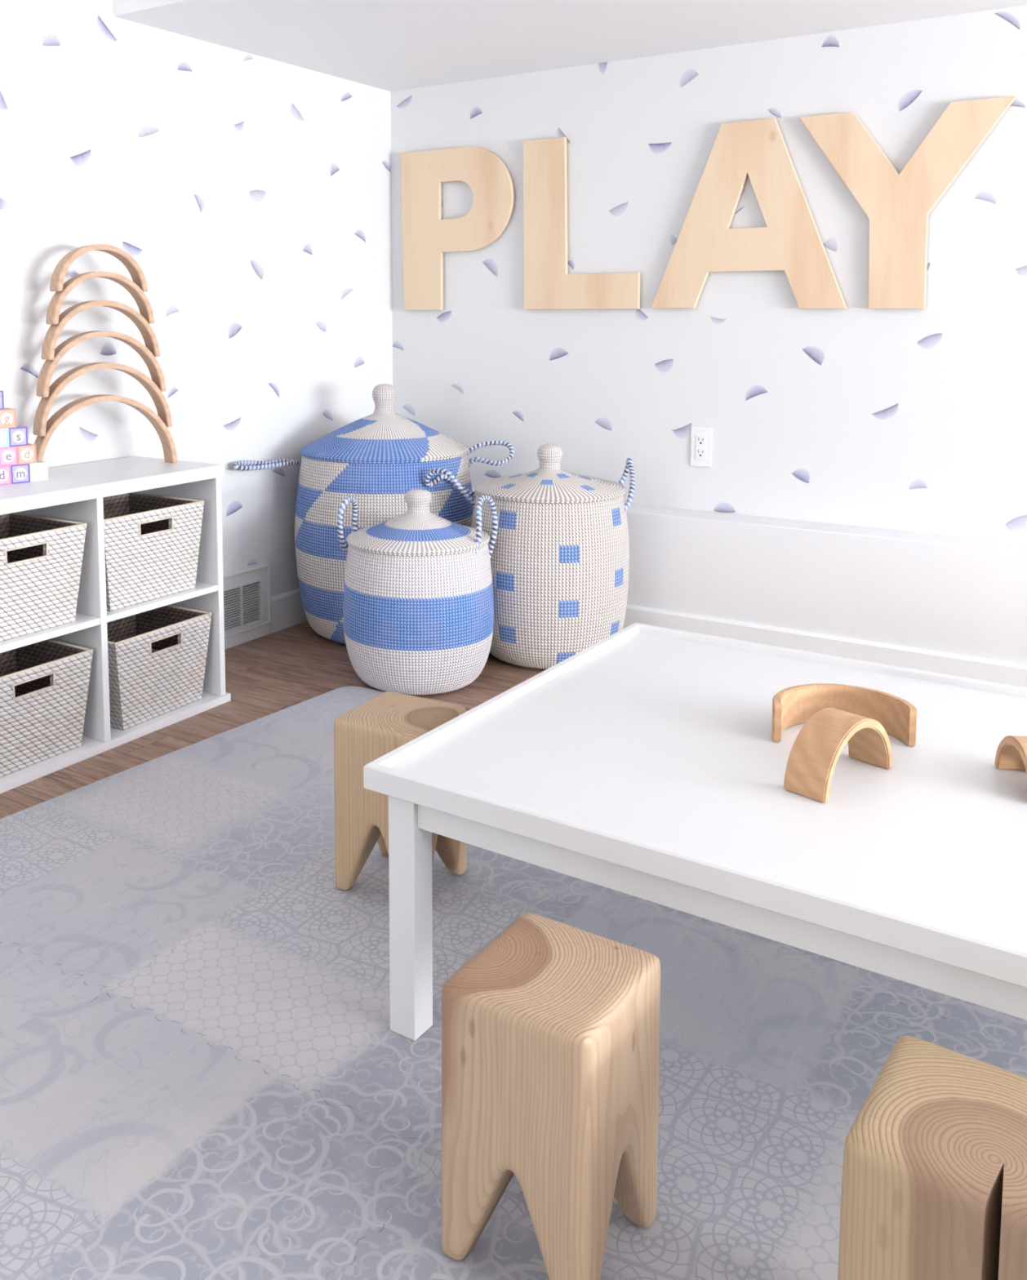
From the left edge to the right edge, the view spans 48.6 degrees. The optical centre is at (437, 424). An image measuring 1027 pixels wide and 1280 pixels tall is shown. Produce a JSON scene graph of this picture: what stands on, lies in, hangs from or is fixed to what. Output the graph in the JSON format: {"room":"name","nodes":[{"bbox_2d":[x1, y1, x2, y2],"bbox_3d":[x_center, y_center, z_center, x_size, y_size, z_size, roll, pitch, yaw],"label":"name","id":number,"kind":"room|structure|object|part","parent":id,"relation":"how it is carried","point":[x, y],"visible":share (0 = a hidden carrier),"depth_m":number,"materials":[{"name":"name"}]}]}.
{"room":"children's playroom","nodes":[
{"label":"children's playroom","id":0,"kind":"room"},
{"bbox_2d":[0,0,392,596],"bbox_3d":[-2.713,-0.153,1.239,0.151,2.500,9.150,4,7,34],"label":"wall","id":1,"kind":"structure","parent":0,"point":[250,194],"depth_m":3.92,"materials":[{"name":"white paint"}]},
{"bbox_2d":[222,563,271,649],"bbox_3d":[-0.747,0.674,4.126,0.019,0.270,0.392,4,7,34],"label":"air vent","id":2,"kind":"object","parent":1,"relation":"in","point":[246,592],"visible":0.59,"depth_m":4.19,"materials":[{"name":"white metal"}]},
{"bbox_2d":[270,588,307,633],"bbox_3d":[-0.460,0.698,4.566,0.014,0.135,0.645,4,7,34],"label":"baseboard","id":3,"kind":"structure","parent":1,"relation":"attached to","point":[287,610],"depth_m":4.37,"materials":[{"name":"white"}]},
{"bbox_2d":[0,620,546,818],"bbox_3d":[0.431,1.329,-0.809,7.800,0.060,9.300,4,7,34],"label":"floor","id":4,"kind":"structure","parent":0,"point":[270,673],"depth_m":3.63,"materials":[{"name":"laminate"}]},
{"bbox_2d":[0,456,231,793],"bbox_3d":[-1.081,0.524,3.234,0.398,0.748,0.955,4,7,34],"label":"cube shelf","id":5,"kind":"object","parent":4,"relation":"on","point":[73,492],"visible":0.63,"depth_m":3.19,"materials":[{"name":"white paint"}]},
{"bbox_2d":[0,465,11,484],"bbox_3d":[-1.202,0.136,3.098,0.051,0.051,0.052,-5,8,-42],"label":"block","id":6,"kind":"object","parent":5,"relation":"on","point":[5,471],"visible":0.99,"depth_m":3.09,"materials":[{"name":"pink wood"}]},
{"bbox_2d":[0,446,17,466],"bbox_3d":[-1.188,0.084,3.106,0.051,0.051,0.052,-5,8,-42],"label":"block","id":7,"kind":"object","parent":6,"relation":"on","point":[9,455],"visible":0.97,"depth_m":3.09,"materials":[{"name":"pink wood"}]},
{"bbox_2d":[0,427,9,447],"bbox_3d":[-1.204,0.034,3.086,0.051,0.051,0.052,-5,8,-42],"label":"block","id":8,"kind":"object","parent":7,"relation":"on","point":[4,433],"visible":0.92,"depth_m":3.08,"materials":[{"name":"teal wood"}]},
{"bbox_2d":[0,408,16,428],"bbox_3d":[-1.188,-0.018,3.095,0.051,0.051,0.052,-5,8,-42],"label":"block","id":9,"kind":"object","parent":8,"relation":"on","point":[7,415],"visible":1,"depth_m":3.08,"materials":[{"name":"brown wood"}]},
{"bbox_2d":[10,463,30,484],"bbox_3d":[-1.164,0.133,3.132,0.051,0.051,0.052,-5,8,-42],"label":"block","id":10,"kind":"object","parent":5,"relation":"on","point":[20,473],"visible":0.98,"depth_m":3.11,"materials":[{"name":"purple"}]},
{"bbox_2d":[17,443,36,464],"bbox_3d":[-1.149,0.080,3.140,0.051,0.051,0.052,-5,8,-42],"label":"block","id":11,"kind":"object","parent":10,"relation":"on","point":[26,454],"visible":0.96,"depth_m":3.12,"materials":[{"name":"brown wood"}]},
{"bbox_2d":[8,425,27,446],"bbox_3d":[-1.166,0.030,3.121,0.051,0.051,0.052,-5,8,-42],"label":"block","id":12,"kind":"object","parent":11,"relation":"on","point":[18,436],"visible":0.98,"depth_m":3.10,"materials":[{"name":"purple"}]},
{"bbox_2d":[29,460,48,481],"bbox_3d":[-1.126,0.129,3.167,0.051,0.051,0.052,-5,8,-42],"label":"block","id":13,"kind":"object","parent":5,"relation":"on","point":[38,470],"visible":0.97,"depth_m":3.15,"materials":[{"name":"white wood"}]},
{"bbox_2d":[0,512,87,641],"bbox_3d":[-1.200,0.407,3.028,0.339,0.267,0.386,4,7,34],"label":"storage basket","id":14,"kind":"object","parent":5,"relation":"on","point":[39,584],"visible":0.99,"depth_m":3.00,"materials":[{"name":"wicker"}]},
{"bbox_2d":[0,639,93,777],"bbox_3d":[-1.195,0.758,3.066,0.339,0.267,0.386,4,7,34],"label":"storage basket","id":15,"kind":"object","parent":5,"relation":"on","point":[44,685],"visible":0.95,"depth_m":3.03,"materials":[{"name":"wicker"}]},
{"bbox_2d":[34,394,177,462],"bbox_3d":[-1.004,0.020,3.411,0.439,0.220,0.064,-5,7,-38],"label":"wooden arch","id":16,"kind":"object","parent":5,"relation":"on","point":[166,440],"visible":0.9,"depth_m":3.38,"materials":[{"name":"brown wood"}]},
{"bbox_2d":[32,362,172,436],"bbox_3d":[-1.004,-0.085,3.401,0.411,0.206,0.064,-5,7,-39],"label":"wooden arch","id":17,"kind":"object","parent":16,"relation":"on","point":[44,406],"visible":0.98,"depth_m":3.35,"materials":[{"name":"brown wood"}]},
{"bbox_2d":[35,330,165,397],"bbox_3d":[-1.006,-0.187,3.390,0.378,0.189,0.064,-5,7,-38],"label":"wooden arch","id":18,"kind":"object","parent":17,"relation":"on","point":[153,365],"visible":0.95,"depth_m":3.34,"materials":[{"name":"brown wood"}]},
{"bbox_2d":[41,300,159,359],"bbox_3d":[-1.005,-0.286,3.381,0.344,0.172,0.064,-5,7,-39],"label":"wooden arch","id":19,"kind":"object","parent":18,"relation":"on","point":[51,338],"visible":0.97,"depth_m":3.34,"materials":[{"name":"brown wood"}]},
{"bbox_2d":[45,271,154,324],"bbox_3d":[-1.004,-0.379,3.372,0.310,0.155,0.064,-5,7,-38],"label":"wooden arch","id":20,"kind":"object","parent":19,"relation":"on","point":[144,307],"visible":0.95,"depth_m":3.34,"materials":[{"name":"brown wood"}]},
{"bbox_2d":[49,244,147,292],"bbox_3d":[-1.006,-0.466,3.362,0.277,0.138,0.064,-5,7,-38],"label":"wooden arch","id":21,"kind":"object","parent":20,"relation":"on","point":[137,275],"visible":0.94,"depth_m":3.33,"materials":[{"name":"brown wood"}]},
{"bbox_3d":[-1.085,0.170,3.199,0.394,0.037,0.951,4,7,34],"label":"panel","id":22,"kind":"part","parent":5,"relation":"part of","materials":[{"name":"white paint"}]},
{"bbox_3d":[-1.080,0.884,3.270,0.398,0.024,0.955,4,7,34],"label":"panel","id":23,"kind":"part","parent":5,"relation":"part of","materials":[{"name":"white paint"}]},
{"bbox_2d":[102,492,204,611],"bbox_3d":[-0.956,0.370,3.392,0.339,0.267,0.386,4,7,34],"label":"storage basket","id":24,"kind":"object","parent":5,"relation":"on","point":[152,542],"visible":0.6,"depth_m":3.32,"materials":[{"name":"wicker"}]},
{"bbox_2d":[106,604,211,730],"bbox_3d":[-0.942,0.720,3.439,0.339,0.267,0.386,3,7,32],"label":"storage basket","id":25,"kind":"object","parent":5,"relation":"on","point":[145,685],"visible":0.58,"depth_m":3.37,"materials":[{"name":"wicker"}]},
{"bbox_3d":[-0.833,0.492,3.610,0.392,0.686,0.021,4,7,34],"label":"panel","id":26,"kind":"part","parent":5,"relation":"part of","materials":[{"name":"white paint"}]},
{"bbox_3d":[-1.240,0.140,3.063,0.051,0.051,0.052,-5,8,-42],"label":"block","id":27,"kind":"object","parent":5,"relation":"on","visible":0},
{"bbox_3d":[-1.226,0.087,3.071,0.051,0.051,0.052,-5,8,-42],"label":"block","id":28,"kind":"object","parent":27,"relation":"on","visible":0},
{"label":"block","id":29,"kind":"object","parent":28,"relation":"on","visible":0},
{"bbox_3d":[-1.226,-0.015,3.061,0.051,0.051,0.052,-5,8,-42],"label":"block","id":30,"kind":"object","parent":29,"relation":"on","visible":0},
{"bbox_2d":[0,390,4,409],"bbox_3d":[-1.212,-0.067,3.069,0.051,0.051,0.052,-5,8,-42],"label":"block","id":31,"kind":"object","parent":30,"relation":"on","point":[2,398],"visible":1,"depth_m":3.06,"materials":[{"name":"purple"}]},
{"bbox_2d":[232,383,514,644],"bbox_3d":[-0.230,0.322,4.226,0.744,0.942,0.861,4,7,34],"label":"lidded basket","id":32,"kind":"object","parent":4,"relation":"on","point":[375,459],"visible":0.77,"depth_m":4.06,"materials":[{"name":"wicker"}]},
{"bbox_3d":[-0.618,0.150,4.171,0.064,0.057,0.338,5,8,42],"label":"rope handle","id":33,"kind":"part","parent":32,"relation":"part of","materials":[{"name":"blue fabric"}]},
{"bbox_3d":[-0.201,0.032,4.273,0.638,0.147,0.638,4,7,34],"label":"lid","id":34,"kind":"part","parent":32,"relation":"part of","materials":[{"name":"blue wicker"}]},
{"bbox_3d":[-0.201,-0.096,4.260,0.092,0.118,0.092,4,7,34],"label":"knob","id":35,"kind":"part","parent":32,"relation":"part of","materials":[{"name":"white wicker"}]},
{"bbox_3d":[0.194,0.115,4.324,0.199,0.098,0.126,-1,6,-6],"label":"rope handle","id":36,"kind":"part","parent":32,"relation":"part of","materials":[{"name":"blue fabric"}]},
{"bbox_2d":[337,488,497,694],"bbox_3d":[-0.064,0.526,3.726,0.497,0.634,0.497,-6,8,-44],"label":"lidded basket","id":37,"kind":"object","parent":4,"relation":"on","point":[418,615],"visible":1,"depth_m":3.54,"materials":[{"name":"wicker"}]},
{"bbox_3d":[-0.292,0.328,3.720,0.034,0.195,0.140,2,6,21],"label":"rope handle","id":38,"kind":"part","parent":37,"relation":"part of","materials":[{"name":"blue fabric"}]},
{"bbox_3d":[-0.064,0.336,3.707,0.470,0.094,0.470,4,7,34],"label":"lid","id":39,"kind":"part","parent":37,"relation":"part of","materials":[{"name":"white wicker"}]},
{"bbox_3d":[-0.064,0.251,3.699,0.088,0.081,0.088,4,7,34],"label":"knob","id":40,"kind":"part","parent":37,"relation":"part of","materials":[{"name":"white wicker"}]},
{"bbox_3d":[0.141,0.342,3.653,0.043,0.222,0.211,2,6,24],"label":"rope handle","id":41,"kind":"part","parent":37,"relation":"part of","materials":[{"name":"fabric"}]},
{"bbox_2d":[0,686,1026,1279],"bbox_3d":[0.031,1.093,1.197,3.805,0.012,3.791,4,7,34],"label":"rug","id":42,"kind":"object","parent":4,"relation":"on","point":[205,1075],"visible":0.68,"depth_m":1.86,"materials":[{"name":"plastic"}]},
{"bbox_2d":[333,691,466,890],"bbox_3d":[-0.077,0.782,2.385,0.214,0.372,0.211,3,7,30],"label":"stool","id":43,"kind":"object","parent":42,"relation":"on","point":[388,721],"visible":0.52,"depth_m":2.33,"materials":[{"name":"brown wood"}]},
{"bbox_2d":[441,912,660,1279],"bbox_3d":[0.147,0.874,1.459,0.211,0.372,0.221,4,7,35],"label":"stool","id":44,"kind":"object","parent":42,"relation":"on","point":[550,1032],"visible":1,"depth_m":1.38,"materials":[{"name":"brown wood"}]},
{"bbox_2d":[363,622,1026,1040],"bbox_3d":[0.842,0.789,1.858,1.620,0.457,1.046,4,7,35],"label":"table","id":45,"kind":"object","parent":42,"relation":"on","point":[645,762],"visible":1,"depth_m":1.79,"materials":[{"name":"white paint"}]},
{"bbox_3d":[-0.045,0.809,1.888,0.052,0.416,0.052,4,7,35],"label":"leg","id":46,"kind":"part","parent":45,"relation":"part of","materials":[{"name":"white paint"}]},
{"bbox_2d":[783,707,892,803],"bbox_3d":[0.653,0.522,1.838,0.213,0.106,0.073,-5,7,-41],"label":"wooden arch","id":47,"kind":"object","parent":45,"relation":"on","point":[815,753],"visible":1,"depth_m":1.80,"materials":[{"name":"brown wood"}]},
{"bbox_2d":[771,683,916,746],"bbox_3d":[0.718,0.520,2.044,0.244,0.070,0.122,0,6,6],"label":"wooden arch","id":48,"kind":"object","parent":45,"relation":"on","point":[793,705],"visible":0.81,"depth_m":2.06,"materials":[{"name":"brown wood"}]},
{"bbox_2d":[994,735,1026,773],"bbox_3d":[0.956,0.540,1.809,0.070,0.076,0.152,0,6,6],"label":"wooden arch","id":49,"kind":"object","parent":45,"relation":"on","point":[1011,751],"visible":1,"depth_m":1.86,"materials":[{"name":"brown wood"}]},
{"bbox_2d":[837,1035,1026,1279],"bbox_3d":[0.561,0.900,1.184,0.224,0.372,0.227,4,7,36],"label":"stool","id":50,"kind":"object","parent":42,"relation":"on","point":[934,1179],"visible":1,"depth_m":1.13,"materials":[{"name":"brown wood"}]},
{"bbox_2d":[424,443,635,669],"bbox_3d":[0.350,0.438,4.012,0.658,0.751,0.557,4,7,34],"label":"lidded basket","id":51,"kind":"object","parent":4,"relation":"on","point":[559,559],"visible":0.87,"depth_m":3.76,"materials":[{"name":"wicker"}]},
{"bbox_3d":[0.065,0.217,4.003,0.228,0.143,0.136,-1,6,-12],"label":"rope handle","id":52,"kind":"part","parent":51,"relation":"part of","materials":[{"name":"blue fabric"}]},
{"bbox_3d":[0.391,0.112,3.951,0.088,0.093,0.088,4,7,34],"label":"knob","id":53,"kind":"part","parent":51,"relation":"part of","materials":[{"name":"white wicker"}]},
{"bbox_3d":[0.391,0.193,3.959,0.532,0.080,0.532,4,7,34],"label":"lid","id":54,"kind":"part","parent":51,"relation":"part of","materials":[{"name":"white wicker"}]},
{"bbox_3d":[0.655,0.213,3.962,0.067,0.183,0.215,1,6,7],"label":"rope handle","id":55,"kind":"part","parent":51,"relation":"part of","materials":[{"name":"blue fabric"}]},
{"bbox_2d":[112,0,1026,91],"bbox_3d":[0.424,-1.039,-1.044,7.800,0.421,9.300,4,7,34],"label":"ceiling","id":56,"kind":"structure","parent":0,"point":[388,45],"depth_m":3.68,"materials":[{"name":"paint"}]},
{"bbox_2d":[391,4,1026,542],"bbox_3d":[2.903,-0.159,2.910,7.650,2.150,0.151,4,7,34],"label":"wall","id":57,"kind":"structure","parent":0,"point":[908,420],"depth_m":4.01,"materials":[{"name":"white paint"}]},
{"bbox_2d":[400,146,514,310],"bbox_3d":[0.074,-0.798,4.626,0.537,0.653,0.019,4,7,34],"label":"letter","id":58,"kind":"object","parent":57,"relation":"attached to","point":[426,236],"depth_m":4.65,"materials":[{"name":"brown wood"}]},
{"bbox_2d":[523,137,640,309],"bbox_3d":[0.542,-0.769,4.315,0.493,0.653,0.019,4,7,34],"label":"letter","id":59,"kind":"object","parent":57,"relation":"attached to","point":[548,283],"depth_m":4.37,"materials":[{"name":"brown wood"}]},
{"bbox_2d":[690,426,711,466],"bbox_3d":[0.962,0.082,4.139,0.080,0.144,0.009,4,7,34],"label":"wall outlet","id":60,"kind":"object","parent":57,"relation":"attached to","point":[700,437],"visible":1,"depth_m":4.14,"materials":[{"name":"white plastic"}]},
{"bbox_2d":[694,434,706,460],"bbox_3d":[0.961,0.082,4.137,0.041,0.093,0.002,4,7,34],"label":"receptacle","id":61,"kind":"object","parent":60,"relation":"attached to","point":[700,439],"depth_m":4.14,"materials":[{"name":"white plastic"}]},
{"bbox_2d":[651,118,846,308],"bbox_3d":[1.080,-0.732,3.959,0.696,0.648,0.019,4,7,34],"label":"letter","id":62,"kind":"object","parent":57,"relation":"attached to","point":[790,242],"depth_m":3.93,"materials":[{"name":"brown wood"}]},
{"bbox_2d":[471,488,1026,664],"bbox_3d":[2.884,0.686,2.826,7.500,0.484,0.152,4,7,34],"label":"baseboard","id":63,"kind":"structure","parent":57,"relation":"attached to","point":[960,595],"depth_m":3.77,"materials":[{"name":"paint"}]},
{"bbox_2d":[622,604,1026,687],"bbox_3d":[2.844,0.868,2.770,7.485,0.135,0.014,4,7,34],"label":"baseboard","id":64,"kind":"structure","parent":57,"relation":"attached to","point":[945,663],"depth_m":3.76,"materials":[{"name":"white"}]},
{"bbox_2d":[799,95,1016,308],"bbox_3d":[1.500,-0.703,3.680,0.657,0.647,0.019,4,7,34],"label":"letter","id":65,"kind":"object","parent":57,"relation":"attached to","point":[897,206],"depth_m":3.67,"materials":[{"name":"brown wood"}]}
]}

